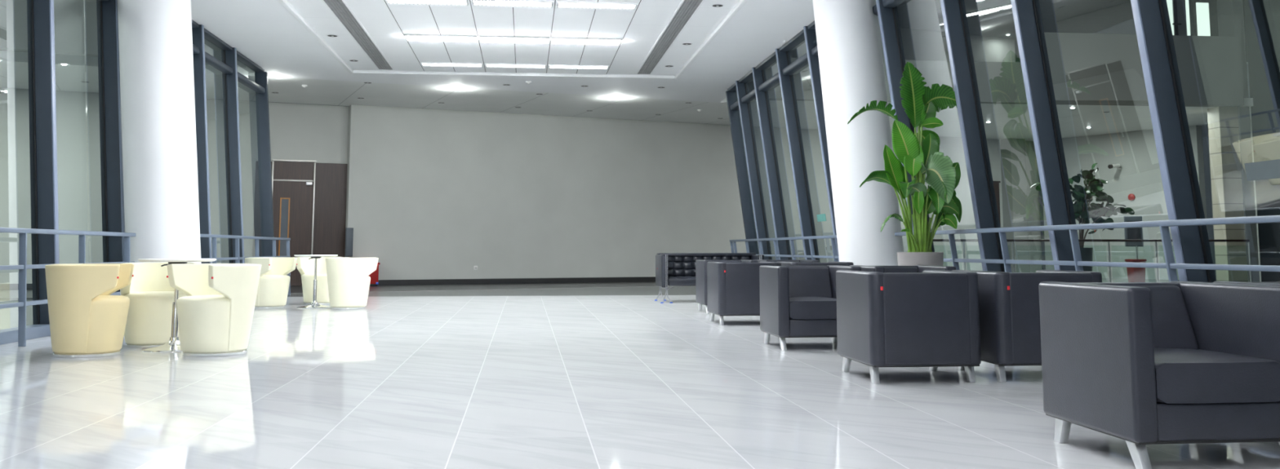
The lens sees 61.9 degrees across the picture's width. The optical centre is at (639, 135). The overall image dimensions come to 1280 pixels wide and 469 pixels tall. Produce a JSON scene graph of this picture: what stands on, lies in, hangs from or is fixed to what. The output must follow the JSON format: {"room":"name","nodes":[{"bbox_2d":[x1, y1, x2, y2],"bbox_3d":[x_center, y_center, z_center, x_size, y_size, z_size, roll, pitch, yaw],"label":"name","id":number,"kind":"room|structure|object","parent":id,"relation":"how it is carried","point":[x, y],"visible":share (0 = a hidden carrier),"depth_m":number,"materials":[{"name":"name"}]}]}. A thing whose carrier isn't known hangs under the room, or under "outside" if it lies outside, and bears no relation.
{"room":"lobby","nodes":[
{"label":"lobby","id":0,"kind":"room"},
{"bbox_2d":[0,0,206,63],"bbox_3d":[-16.435,-3.873,16.081,20.026,4.170,0.281,3,-7,-27],"label":"wall","id":1,"kind":"structure","parent":0,"point":[75,21],"depth_m":18.88,"materials":[{"name":"grey paint"}]},
{"bbox_2d":[223,47,265,263],"bbox_3d":[-7.070,0.726,19.330,0.561,4.370,2.312,1,-6,-6],"label":"window","id":2,"kind":"structure","parent":1,"relation":"in","point":[242,102],"depth_m":19.26,"materials":[{"name":"glass"}]},
{"bbox_2d":[0,88,348,286],"bbox_3d":[-17.002,0.978,21.505,21.590,4.330,0.250,3,-7,-24],"label":"wall","id":3,"kind":"structure","parent":0,"point":[318,133],"depth_m":23.46,"materials":[{"name":"grey paint"}]},
{"bbox_2d":[0,284,32,290],"bbox_3d":[-17.810,3.012,20.778,19.700,0.130,0.015,3,-7,-24],"label":"baseboard","id":4,"kind":"structure","parent":3,"relation":"attached to","point":[2,286],"depth_m":22.74,"materials":[{"name":"stone"}]},
{"bbox_2d":[271,159,315,285],"bbox_3d":[-8.206,2.047,25.162,0.990,2.975,0.120,3,-7,-24],"label":"door","id":5,"kind":"structure","parent":3,"relation":"in","point":[293,181],"depth_m":25.21,"materials":[{"name":"brown wood"}]},
{"bbox_2d":[312,163,347,257],"bbox_3d":[-7.427,2.115,25.534,0.740,2.920,0.050,3,-7,-24],"label":"wall panel","id":6,"kind":"object","parent":3,"relation":"attached to","point":[331,179],"visible":0.64,"depth_m":25.55,"materials":[{"name":"brown wood"}]},
{"bbox_2d":[0,0,1253,141],"bbox_3d":[-2.496,-2.100,14.214,48.972,0.250,40.200,1,-6,-6],"label":"ceiling","id":7,"kind":"structure","parent":0,"point":[264,32],"depth_m":22.55,"materials":[{"name":"white paint"}]},
{"bbox_2d":[277,0,748,79],"bbox_3d":[-1.022,-2.664,7.915,6.540,0.064,27.310,1,-6,-6],"label":"trim","id":8,"kind":"structure","parent":7,"relation":"attached to","point":[285,3],"depth_m":21.03,"materials":[{"name":"white paint"}]},
{"bbox_2d":[286,0,740,75],"bbox_3d":[-1.033,-2.778,8.073,7.000,0.200,27.600,1,-6,-6],"label":"ceiling panels","id":9,"kind":"object","parent":7,"relation":"attached to","point":[639,29],"visible":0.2,"depth_m":17.36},
{"bbox_2d":[326,34,338,36],"bbox_3d":[-5.086,-1.648,17.639,0.200,0.023,0.200,1,-6,-6],"label":"recessed light","id":10,"kind":"object","parent":9,"relation":"attached to","point":[328,35],"visible":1,"depth_m":17.60,"materials":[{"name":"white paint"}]},
{"bbox_2d":[321,0,394,70],"bbox_3d":[-3.542,-2.716,7.643,0.320,0.014,26.900,1,-6,-6],"label":"ceiling vent","id":11,"kind":"object","parent":9,"relation":"attached to","point":[340,10],"visible":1,"depth_m":17.30,"materials":[{"name":"grey metal"}]},
{"bbox_2d":[385,0,469,6],"bbox_3d":[-3.026,-1.911,15.179,1.170,0.022,0.360,1,-6,-6],"label":"ceiling light","id":12,"kind":"object","parent":9,"relation":"attached to","point":[430,2],"visible":1,"depth_m":15.23,"materials":[{"name":"white paint"}]},
{"bbox_2d":[404,34,477,41],"bbox_3d":[-3.306,-1.619,17.767,1.170,0.055,0.360,1,-6,-6],"label":"ceiling light","id":13,"kind":"object","parent":9,"relation":"attached to","point":[409,37],"visible":1,"depth_m":17.69,"materials":[{"name":"white paint"}]},
{"bbox_2d":[420,62,483,67],"bbox_3d":[-3.588,-1.358,20.379,1.170,0.022,0.360,1,-6,-6],"label":"ceiling light","id":14,"kind":"object","parent":9,"relation":"attached to","point":[423,64],"visible":1,"depth_m":20.36,"materials":[{"name":"white paint"}]},
{"bbox_2d":[471,0,554,8],"bbox_3d":[-1.826,-1.897,15.307,1.170,0.022,0.360,1,-6,-6],"label":"ceiling light","id":15,"kind":"object","parent":9,"relation":"attached to","point":[498,3],"visible":1,"depth_m":15.31,"materials":[{"name":"white paint"}]},
{"bbox_2d":[479,35,549,43],"bbox_3d":[-2.106,-1.606,17.896,1.170,0.055,0.360,1,-6,-6],"label":"ceiling light","id":16,"kind":"object","parent":9,"relation":"attached to","point":[482,38],"visible":1,"depth_m":17.81,"materials":[{"name":"white paint"}]},
{"bbox_2d":[484,63,546,68],"bbox_3d":[-2.388,-1.345,20.508,1.170,0.022,0.360,1,-6,-6],"label":"ceiling light","id":17,"kind":"object","parent":9,"relation":"attached to","point":[486,65],"visible":1,"depth_m":20.51,"materials":[{"name":"white paint"}]},
{"bbox_2d":[547,64,609,70],"bbox_3d":[-1.188,-1.331,20.636,1.170,0.022,0.360,1,-6,-6],"label":"ceiling light","id":18,"kind":"object","parent":9,"relation":"attached to","point":[550,66],"visible":1,"depth_m":20.60,"materials":[{"name":"white paint"}]},
{"bbox_2d":[551,37,622,44],"bbox_3d":[-0.906,-1.592,18.024,1.170,0.055,0.360,1,-6,-6],"label":"ceiling light","id":19,"kind":"object","parent":9,"relation":"attached to","point":[554,40],"visible":1,"depth_m":17.94,"materials":[{"name":"white paint"}]},
{"bbox_2d":[555,1,638,10],"bbox_3d":[-0.626,-1.884,15.435,1.170,0.022,0.360,1,-6,-6],"label":"ceiling light","id":20,"kind":"object","parent":9,"relation":"attached to","point":[566,5],"visible":1,"depth_m":15.43,"materials":[{"name":"white paint"}]},
{"bbox_2d":[635,0,704,74],"bbox_3d":[1.506,-2.658,8.183,0.315,0.014,26.900,1,-6,-6],"label":"ceiling vent","id":21,"kind":"object","parent":9,"relation":"attached to","point":[686,11],"visible":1,"depth_m":17.44,"materials":[{"name":"grey metal"}]},
{"bbox_2d":[681,42,693,44],"bbox_3d":[0.808,-1.574,18.339,0.200,0.023,0.200,1,-6,-6],"label":"recessed light","id":22,"kind":"object","parent":9,"relation":"attached to","point":[684,43],"visible":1,"depth_m":18.30,"materials":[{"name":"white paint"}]},
{"bbox_2d":[711,4,724,7],"bbox_3d":[1.125,-1.880,15.452,0.200,0.023,0.200,1,-6,-6],"label":"recessed light","id":23,"kind":"object","parent":9,"relation":"attached to","point":[713,5],"visible":1,"depth_m":15.43,"materials":[{"name":"white paint"}]},
{"bbox_2d":[0,278,1279,468],"bbox_3d":[-1.899,2.567,14.794,48.234,0.250,42.200,1,-6,-6],"label":"floor","id":24,"kind":"structure","parent":0,"point":[550,382],"depth_m":6.14,"materials":[{"name":"tile"}]},
{"bbox_2d":[0,324,50,345],"bbox_3d":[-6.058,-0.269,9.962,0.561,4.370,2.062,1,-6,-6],"label":"baseboard","id":25,"kind":"structure","parent":24,"relation":"on","point":[9,335],"depth_m":10.23,"materials":[{"name":"stone"}]},
{"bbox_2d":[0,227,136,346],"bbox_3d":[-5.420,1.240,8.461,0.111,1.052,7.750,1,-6,-6],"label":"guard rail","id":26,"kind":"object","parent":24,"relation":"on","point":[22,267],"visible":0.58,"depth_m":9.61,"materials":[{"name":"grey metal"}]},
{"bbox_2d":[26,0,111,324],"bbox_3d":[-6.266,-0.064,11.890,0.561,4.370,1.862,1,-6,-6],"label":"column","id":27,"kind":"structure","parent":24,"relation":"on","point":[40,13],"depth_m":10.96,"materials":[{"name":"metal"}]},
{"bbox_2d":[44,263,133,357],"bbox_3d":[-4.575,1.433,8.816,0.640,0.742,0.682,2,-6,-15],"label":"tub chair","id":28,"kind":"object","parent":24,"relation":"on","point":[86,321],"visible":1,"depth_m":8.57,"materials":[{"name":"yellow leather"}]},
{"bbox_2d":[96,0,124,292],"bbox_3d":[-6.458,0.125,13.670,0.561,4.370,1.762,1,-6,-6],"label":"window","id":29,"kind":"structure","parent":24,"relation":"on","point":[108,68],"depth_m":12.82,"materials":[{"name":"metal"}]},
{"bbox_2d":[120,262,197,347],"bbox_3d":[-4.380,1.525,9.680,0.682,0.742,0.640,3,-7,-28],"label":"tub chair","id":30,"kind":"object","parent":24,"relation":"on","point":[149,292],"visible":0.55,"depth_m":9.42,"materials":[{"name":"beige leather"}]},
{"bbox_2d":[117,0,200,263],"bbox_3d":[-5.785,0.035,12.873,1.195,4.380,0.870,1,-6,-6],"label":"column","id":31,"kind":"structure","parent":24,"relation":"on","point":[160,162],"depth_m":12.57,"materials":[{"name":"white paint"}]},
{"bbox_2d":[137,258,216,352],"bbox_3d":[-4.022,1.459,9.241,0.626,0.781,0.626,1,-6,-6],"label":"pedestal table","id":32,"kind":"object","parent":24,"relation":"on","point":[173,345],"visible":0.78,"depth_m":9.17,"materials":[{"name":"white laminate"}]},
{"bbox_2d":[191,19,199,53],"bbox_3d":[-6.648,0.311,15.425,0.561,4.370,1.812,1,-6,-6],"label":"window","id":33,"kind":"structure","parent":24,"relation":"on","point":[196,50],"depth_m":16.34,"materials":[{"name":"glass"}]},
{"bbox_2d":[191,24,232,263],"bbox_3d":[-6.846,0.506,17.254,0.561,4.370,1.912,1,-6,-6],"label":"window","id":34,"kind":"structure","parent":24,"relation":"on","point":[210,95],"depth_m":17.30,"materials":[{"name":"glass"}]},
{"bbox_2d":[166,263,261,356],"bbox_3d":[-3.522,1.445,8.928,0.682,0.742,0.640,-4,-7,35],"label":"tub chair","id":35,"kind":"object","parent":24,"relation":"on","point":[215,313],"visible":1,"depth_m":8.70,"materials":[{"name":"beige leather"}]},
{"bbox_2d":[200,234,290,294],"bbox_3d":[-6.322,2.112,16.792,0.112,1.077,7.400,1,-6,-6],"label":"guard rail","id":36,"kind":"object","parent":24,"relation":"on","point":[237,258],"visible":0.41,"depth_m":16.85,"materials":[{"name":"grey metal"}]},
{"bbox_2d":[257,71,274,256],"bbox_3d":[-7.203,0.893,20.518,0.541,4.290,0.100,1,-6,-6],"label":"window","id":37,"kind":"structure","parent":24,"relation":"on","point":[262,77],"depth_m":20.51,"materials":[{"name":"metal"}]},
{"bbox_2d":[244,257,297,308],"bbox_3d":[-5.567,2.187,15.913,0.640,0.742,0.682,-2,-6,19],"label":"tub chair","id":38,"kind":"object","parent":24,"relation":"on","point":[273,282],"visible":0.84,"depth_m":15.69,"materials":[{"name":"beige leather"}]},
{"bbox_2d":[293,254,337,308],"bbox_3d":[-4.828,2.162,15.856,0.626,0.781,0.626,5,-8,-40],"label":"pedestal table","id":39,"kind":"object","parent":24,"relation":"on","point":[313,304],"visible":0.97,"depth_m":15.78,"materials":[{"name":"silver metal"}]},
{"bbox_2d":[296,257,343,304],"bbox_3d":[-5.082,2.306,17.027,0.682,0.742,0.640,0,-6,3],"label":"tub chair","id":40,"kind":"object","parent":24,"relation":"on","point":[305,266],"visible":0.55,"depth_m":16.77,"materials":[{"name":"beige leather"}]},
{"bbox_2d":[325,257,378,309],"bbox_3d":[-4.298,2.162,15.674,0.682,0.742,0.641,-4,-7,32],"label":"tub chair","id":41,"kind":"object","parent":24,"relation":"on","point":[348,280],"visible":1,"depth_m":15.45,"materials":[{"name":"beige leather"}]},
{"bbox_2d":[368,262,380,286],"bbox_3d":[-6.475,3.273,25.217,0.570,0.550,0.400,3,-7,-24],"label":"box","id":42,"kind":"object","parent":24,"relation":"on","point":[374,277],"visible":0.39,"depth_m":25.12,"materials":[{"name":"red paint"}]},
{"bbox_2d":[654,253,764,303],"bbox_3d":[1.156,2.353,17.747,1.749,0.800,0.899,1,-6,-6],"label":"tufted sofa","id":43,"kind":"object","parent":24,"relation":"on","point":[672,269],"visible":0.42,"depth_m":17.87,"materials":[{"name":"black leather"}]},
{"bbox_2d":[695,259,757,313],"bbox_3d":[1.202,2.091,14.880,0.745,0.715,0.796,1,-6,-6],"label":"armchair","id":44,"kind":"object","parent":24,"relation":"on","point":[700,265],"visible":0.3,"depth_m":14.76,"materials":[{"name":"grey leather"}]},
{"bbox_2d":[711,261,741,262],"bbox_3d":[1.178,1.923,15.118,0.541,0.300,0.179,1,-6,-6],"label":"cushion","id":45,"kind":"object","parent":44,"relation":"on","point":[711,261],"depth_m":15.17,"materials":[{"name":"grey leather"}]},
{"bbox_2d":[725,91,756,254],"bbox_3d":[2.259,1.164,23.070,0.776,4.290,0.100,1,-6,-6],"label":"window","id":46,"kind":"structure","parent":24,"relation":"on","point":[733,117],"depth_m":23.05,"materials":[{"name":"metal"}]},
{"bbox_2d":[706,262,781,325],"bbox_3d":[1.224,1.847,12.576,0.745,0.715,0.796,1,-6,-6],"label":"armchair","id":47,"kind":"object","parent":24,"relation":"on","point":[733,289],"visible":0.75,"depth_m":12.19,"materials":[{"name":"grey leather"}]},
{"bbox_2d":[727,80,769,260],"bbox_3d":[2.316,1.056,22.429,0.801,4.370,1.202,1,-6,-6],"label":"window","id":48,"kind":"structure","parent":24,"relation":"on","point":[739,89],"depth_m":21.93,"materials":[{"name":"metal"}]},
{"bbox_2d":[737,67,789,260],"bbox_3d":[2.466,0.908,21.040,0.801,4.370,1.632,1,-6,-6],"label":"window","id":49,"kind":"structure","parent":24,"relation":"on","point":[757,107],"depth_m":20.41,"materials":[{"name":"metal"}]},
{"bbox_2d":[729,26,839,262],"bbox_3d":[2.665,0.713,19.202,0.801,4.370,9.850,1,-6,-6],"label":"window","id":50,"kind":"structure","parent":24,"relation":"on","point":[806,81],"depth_m":17.57,"materials":[{"name":"metal"}]},
{"bbox_2d":[816,213,826,222],"bbox_3d":[2.997,1.355,17.627,0.021,0.120,0.500,1,-6,-6],"label":"film","id":51,"kind":"object","parent":50,"relation":"attached to","point":[820,218],"visible":1,"depth_m":17.62,"materials":[{"name":"teal plastic"}]},
{"bbox_2d":[755,48,817,260],"bbox_3d":[2.656,0.722,19.285,0.801,4.370,1.942,1,-6,-6],"label":"window","id":52,"kind":"structure","parent":24,"relation":"on","point":[780,98],"depth_m":19.26,"materials":[{"name":"glass"}]},
{"bbox_2d":[755,259,818,262],"bbox_3d":[2.052,2.101,14.971,0.745,0.715,0.796,1,-6,-6],"label":"armchair","id":53,"kind":"object","parent":24,"relation":"on","point":[758,260],"visible":0.14,"depth_m":15.12,"materials":[{"name":"grey leather"}]},
{"bbox_2d":[773,261,799,262],"bbox_3d":[2.028,1.933,15.209,0.541,0.300,0.179,1,-6,-6],"label":"cushion","id":54,"kind":"object","parent":53,"relation":"on","point":[773,261],"depth_m":15.26,"materials":[{"name":"grey leather"}]},
{"bbox_2d":[759,265,861,351],"bbox_3d":[1.517,1.529,9.588,0.745,0.715,0.796,1,-6,-6],"label":"armchair","id":55,"kind":"object","parent":24,"relation":"on","point":[796,301],"visible":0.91,"depth_m":9.26,"materials":[{"name":"grey leather"}]},
{"bbox_2d":[788,266,832,297],"bbox_3d":[1.494,1.361,9.826,0.541,0.300,0.179,1,-6,-6],"label":"cushion","id":56,"kind":"object","parent":55,"relation":"on","point":[804,282],"depth_m":9.81,"materials":[{"name":"grey leather"}]},
{"bbox_2d":[789,297,836,319],"bbox_3d":[1.528,1.522,9.486,0.541,0.177,0.590,1,-6,-6],"label":"seat cushion","id":57,"kind":"object","parent":55,"relation":"on","point":[800,308],"depth_m":9.19,"materials":[{"name":"grey leather"}]},
{"bbox_2d":[807,20,817,55],"bbox_3d":[3.053,0.331,15.612,0.801,4.370,1.712,1,-6,-6],"label":"window","id":58,"kind":"structure","parent":24,"relation":"on","point":[811,26],"depth_m":16.45,"materials":[{"name":"metal"}]},
{"bbox_2d":[779,261,853,266],"bbox_3d":[2.074,1.856,12.667,0.745,0.715,0.796,1,-6,-6],"label":"armchair","id":59,"kind":"object","parent":24,"relation":"on","point":[831,263],"visible":0.15,"depth_m":12.33,"materials":[{"name":"grey leather"}]},
{"bbox_2d":[812,0,903,266],"bbox_3d":[2.854,0.134,13.797,1.217,4.380,0.870,1,-6,-6],"label":"column","id":60,"kind":"structure","parent":24,"relation":"on","point":[849,45],"depth_m":13.49,"materials":[{"name":"white paint"}]},
{"bbox_2d":[849,265,955,273],"bbox_3d":[2.367,1.539,9.679,0.745,0.715,0.796,1,-6,-6],"label":"armchair","id":61,"kind":"object","parent":24,"relation":"on","point":[917,268],"visible":0.09,"depth_m":9.84,"materials":[{"name":"grey leather"}]},
{"bbox_2d":[884,266,918,273],"bbox_3d":[2.344,1.371,9.917,0.541,0.300,0.179,1,-6,-6],"label":"cushion","id":62,"kind":"object","parent":61,"relation":"on","point":[887,269],"depth_m":9.96,"materials":[{"name":"grey leather"}]},
{"bbox_2d":[872,0,934,252],"bbox_3d":[3.231,0.156,13.966,0.801,4.370,1.642,1,-6,-6],"label":"window","id":63,"kind":"structure","parent":24,"relation":"on","point":[888,17],"depth_m":13.27,"materials":[{"name":"metal"}]},
{"bbox_2d":[847,62,961,266],"bbox_3d":[2.867,0.628,11.329,1.321,2.875,0.599,-1,-6,5],"label":"banana plant","id":64,"kind":"object","parent":24,"relation":"on","point":[919,154],"visible":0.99,"depth_m":11.27,"materials":[{"name":"green plant"}]},
{"bbox_2d":[835,270,981,383],"bbox_3d":[1.817,1.284,7.284,0.745,0.715,0.796,1,-6,-6],"label":"armchair","id":65,"kind":"object","parent":24,"relation":"on","point":[927,318],"visible":1,"depth_m":6.91,"materials":[{"name":"grey leather"}]},
{"bbox_2d":[882,0,1004,271],"bbox_3d":[3.421,-0.030,12.211,0.801,4.370,1.932,1,-6,-6],"label":"window","id":66,"kind":"structure","parent":24,"relation":"on","point":[953,11],"depth_m":11.27,"materials":[{"name":"metal"}]},
{"bbox_2d":[951,270,1102,382],"bbox_3d":[2.667,1.294,7.375,0.745,0.715,0.796,1,-6,-6],"label":"armchair","id":67,"kind":"object","parent":24,"relation":"on","point":[1009,302],"visible":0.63,"depth_m":6.99,"materials":[{"name":"grey leather"}]},
{"bbox_2d":[1010,0,1084,271],"bbox_3d":[3.606,-0.212,10.495,0.801,4.370,1.562,1,-6,-6],"label":"window","id":68,"kind":"structure","parent":24,"relation":"on","point":[1027,16],"depth_m":9.72,"materials":[{"name":"metal"}]},
{"bbox_2d":[1030,163,1134,271],"bbox_3d":[10.894,2.240,26.436,1.953,2.860,1.861,1,-6,-6],"label":"fig tree","id":69,"kind":"object","parent":24,"relation":"on","point":[1082,195],"visible":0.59,"depth_m":26.20,"materials":[{"name":"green plant"}]},
{"bbox_2d":[894,0,1279,282],"bbox_3d":[3.822,-0.424,8.499,0.801,4.370,9.900,1,-6,-6],"label":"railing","id":70,"kind":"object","parent":24,"relation":"on","point":[1191,245],"depth_m":7.87,"materials":[{"name":"metal"}]},
{"bbox_2d":[933,239,1252,282],"bbox_3d":[10.044,2.878,24.043,7.994,1.087,0.056,1,-6,-6],"label":"glass balustrade","id":71,"kind":"object","parent":24,"relation":"on","point":[934,240],"visible":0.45,"depth_m":24.11,"materials":[{"name":"metal"}]},
{"bbox_2d":[1123,216,1143,259],"bbox_3d":[12.828,2.945,27.675,0.399,1.720,0.399,-4,-7,34],"label":"sign stand","id":72,"kind":"object","parent":24,"relation":"on","point":[1129,233],"visible":0.59,"depth_m":27.68,"materials":[{"name":"grey metal"}]},
{"bbox_2d":[1124,259,1146,282],"bbox_3d":[11.697,3.225,25.146,0.350,0.630,0.350,1,-6,-6],"label":"bin","id":73,"kind":"object","parent":24,"relation":"on","point":[1134,274],"visible":0.76,"depth_m":25.01,"materials":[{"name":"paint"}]},
{"bbox_2d":[1038,281,1279,468],"bbox_3d":[2.249,0.998,4.585,0.745,0.715,0.796,1,-6,-6],"label":"armchair","id":74,"kind":"object","parent":24,"relation":"on","point":[1140,364],"visible":1,"depth_m":4.32,"materials":[{"name":"grey leather"}]},
{"bbox_2d":[1123,285,1199,349],"bbox_3d":[2.226,0.829,4.824,0.541,0.300,0.179,1,-6,-6],"label":"cushion","id":75,"kind":"object","parent":74,"relation":"on","point":[1175,308],"depth_m":4.81,"materials":[{"name":"grey leather"}]},
{"bbox_2d":[1154,348,1279,404],"bbox_3d":[2.260,0.991,4.483,0.541,0.177,0.590,1,-6,-6],"label":"seat cushion","id":76,"kind":"object","parent":74,"relation":"on","point":[1181,375],"depth_m":4.20,"materials":[{"name":"grey leather"}]},
{"bbox_2d":[1207,106,1248,282],"bbox_3d":[14.341,1.460,26.049,0.490,4.330,0.450,1,-6,-6],"label":"pillar","id":77,"kind":"structure","parent":24,"relation":"on","point":[1223,122],"depth_m":25.91,"materials":[{"name":"beige stone"}]},
{"bbox_2d":[1213,280,1279,285],"bbox_3d":[3.099,1.007,4.676,0.745,0.715,0.796,1,-6,-6],"label":"armchair","id":78,"kind":"object","parent":24,"relation":"on","point":[1223,282],"visible":0.09,"depth_m":4.81,"materials":[{"name":"grey leather"}]},
{"bbox_3d":[3.986,-0.585,6.985,0.801,4.370,1.862,1,-6,-6],"label":"window","id":79,"kind":"structure","parent":24,"relation":"on","visible":0},
{"bbox_2d":[1244,159,1279,181],"bbox_3d":[4.148,0.218,6.974,0.021,0.120,0.550,1,-6,-6],"label":"film","id":80,"kind":"object","parent":79,"relation":"attached to","point":[1265,170],"visible":1,"depth_m":7.08,"materials":[{"name":"grey plastic"}]},
{"bbox_2d":[344,104,1042,279],"bbox_3d":[2.826,1.896,30.151,21.710,4.330,0.600,3,-7,-24],"label":"wall","id":81,"kind":"structure","parent":0,"point":[432,193],"depth_m":27.50,"materials":[{"name":"grey paint"}]},
{"bbox_2d":[345,227,353,257],"bbox_3d":[-6.903,2.525,25.323,0.170,0.680,0.082,3,-7,-24],"label":"upper cabinet","id":82,"kind":"object","parent":81,"relation":"attached to","point":[348,231],"visible":1,"depth_m":25.28,"materials":[{"name":"grey metal"}]},
{"bbox_2d":[290,286,646,293],"bbox_3d":[4.005,3.818,26.807,32.752,0.202,0.083,3,-7,-28],"label":"trim","id":83,"kind":"structure","parent":81,"relation":"attached to","point":[635,286],"depth_m":22.69,"materials":[{"name":"stone"}]},
{"bbox_2d":[377,276,655,285],"bbox_3d":[2.952,3.955,29.650,21.710,0.130,0.015,3,-7,-24],"label":"baseboard","id":84,"kind":"structure","parent":81,"relation":"attached to","point":[644,279],"depth_m":26.90,"materials":[{"name":"stone"}]},
{"bbox_2d":[993,181,1000,226],"bbox_3d":[10.995,2.899,33.340,0.800,2.990,0.100,3,-7,-24],"label":"door","id":85,"kind":"structure","parent":81,"relation":"in","point":[996,184],"depth_m":33.55,"materials":[{"name":"brown wood"}]},
{"bbox_2d":[1000,138,1030,272],"bbox_3d":[11.806,2.261,33.581,0.600,4.330,0.450,3,-7,-24],"label":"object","id":86,"kind":"object","parent":81,"relation":"attached to","point":[1013,161],"visible":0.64,"depth_m":33.43,"materials":[{"name":"glass"}]},
{"bbox_2d":[768,59,1027,104],"bbox_3d":[6.121,-1.295,25.200,6.900,0.970,0.250,1,-6,-6],"label":"wall","id":87,"kind":"structure","parent":0,"point":[998,82],"depth_m":25.30,"materials":[{"name":"grey paint"}]},
{"bbox_2d":[879,26,1015,62],"bbox_3d":[5.960,-2.126,34.746,16.000,3.300,0.400,3,-7,-24],"label":"wall","id":88,"kind":"structure","parent":0,"point":[917,44],"depth_m":36.61,"materials":[{"name":"grey paint"}]},
{"bbox_2d":[897,0,1133,61],"bbox_3d":[8.892,-3.975,33.901,14.200,0.200,15.700,1,-6,-6],"label":"ceiling","id":89,"kind":"structure","parent":0,"point":[1077,16],"depth_m":34.28,"materials":[{"name":"grey paint"}]},
{"bbox_2d":[966,3,1011,16],"bbox_3d":[10.993,-3.931,33.062,0.240,0.065,2.600,4,-7,-35],"label":"ceiling light","id":90,"kind":"object","parent":89,"relation":"attached to","point":[1007,6],"visible":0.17,"depth_m":33.16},
{"bbox_2d":[1044,32,1244,106],"bbox_3d":[12.087,-1.590,25.826,5.090,1.690,0.350,1,-6,-6],"label":"wall","id":91,"kind":"structure","parent":0,"point":[1210,67],"depth_m":25.73,"materials":[{"name":"grey paint"}]},
{"bbox_2d":[1053,67,1148,103],"bbox_3d":[10.925,-1.236,25.182,2.450,0.850,0.600,1,-6,-6],"label":"fascia","id":92,"kind":"object","parent":91,"relation":"attached to","point":[1127,86],"visible":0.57,"depth_m":25.17,"materials":[{"name":"grey paint"}]},
{"bbox_2d":[1042,120,1261,282],"bbox_3d":[15.119,1.960,30.750,0.300,4.330,7.800,4,-7,-34],"label":"wall","id":93,"kind":"structure","parent":0,"point":[1135,152],"depth_m":31.57,"materials":[{"name":"grey paint"}]},
{"bbox_2d":[1107,164,1121,169],"bbox_3d":[14.104,0.903,31.648,0.507,0.171,0.124,3,-7,-27],"label":"security camera","id":94,"kind":"object","parent":93,"relation":"attached to","point":[1114,166],"visible":1,"depth_m":31.58,"materials":[{"name":"white plastic"}]},
{"bbox_2d":[1128,193,1135,200],"bbox_3d":[14.454,1.802,31.395,0.100,0.200,0.200,4,-7,-34],"label":"bell","id":95,"kind":"object","parent":93,"relation":"attached to","point":[1131,197],"visible":1,"depth_m":31.36,"materials":[{"name":"red paint"}]},
{"bbox_2d":[1207,126,1216,278],"bbox_3d":[16.337,1.883,30.028,0.300,4.330,0.330,4,-7,-34],"label":"niche","id":96,"kind":"object","parent":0,"point":[1207,126],"visible":0.07,"depth_m":30.08,"materials":[{"name":"grey paint"}]},
{"bbox_2d":[1188,0,1248,63],"bbox_3d":[15.685,-3.181,29.545,3.600,2.300,0.200,1,-6,-6],"label":"wall","id":97,"kind":"structure","parent":0,"point":[1213,3],"depth_m":29.46,"materials":[{"name":"grey paint"}]},
{"bbox_2d":[1166,0,1191,35],"bbox_3d":[14.681,-3.168,29.200,0.830,2.200,0.185,1,-6,-6],"label":"door","id":98,"kind":"structure","parent":97,"relation":"in","point":[1178,10],"depth_m":29.25,"materials":[{"name":"black glass"}]},
{"bbox_2d":[1192,0,1212,35],"bbox_3d":[15.483,-3.136,29.356,0.480,1.190,0.080,1,-6,-6],"label":"window","id":99,"kind":"structure","parent":97,"relation":"in","point":[1201,9],"depth_m":29.33,"materials":[{"name":"white glass"}]},
{"bbox_2d":[1216,0,1259,282],"bbox_3d":[14.717,-0.855,26.361,0.270,9.000,0.600,1,-6,-6],"label":"column","id":100,"kind":"object","parent":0,"point":[1230,16],"visible":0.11,"depth_m":26.00,"materials":[{"name":"grey paint"}]},
{"bbox_2d":[1244,0,1279,282],"bbox_3d":[15.555,-1.258,22.095,0.400,9.100,8.100,1,-6,-6],"label":"window","id":101,"kind":"structure","parent":0,"point":[1262,17],"depth_m":25.52,"materials":[{"name":"clear glass"}]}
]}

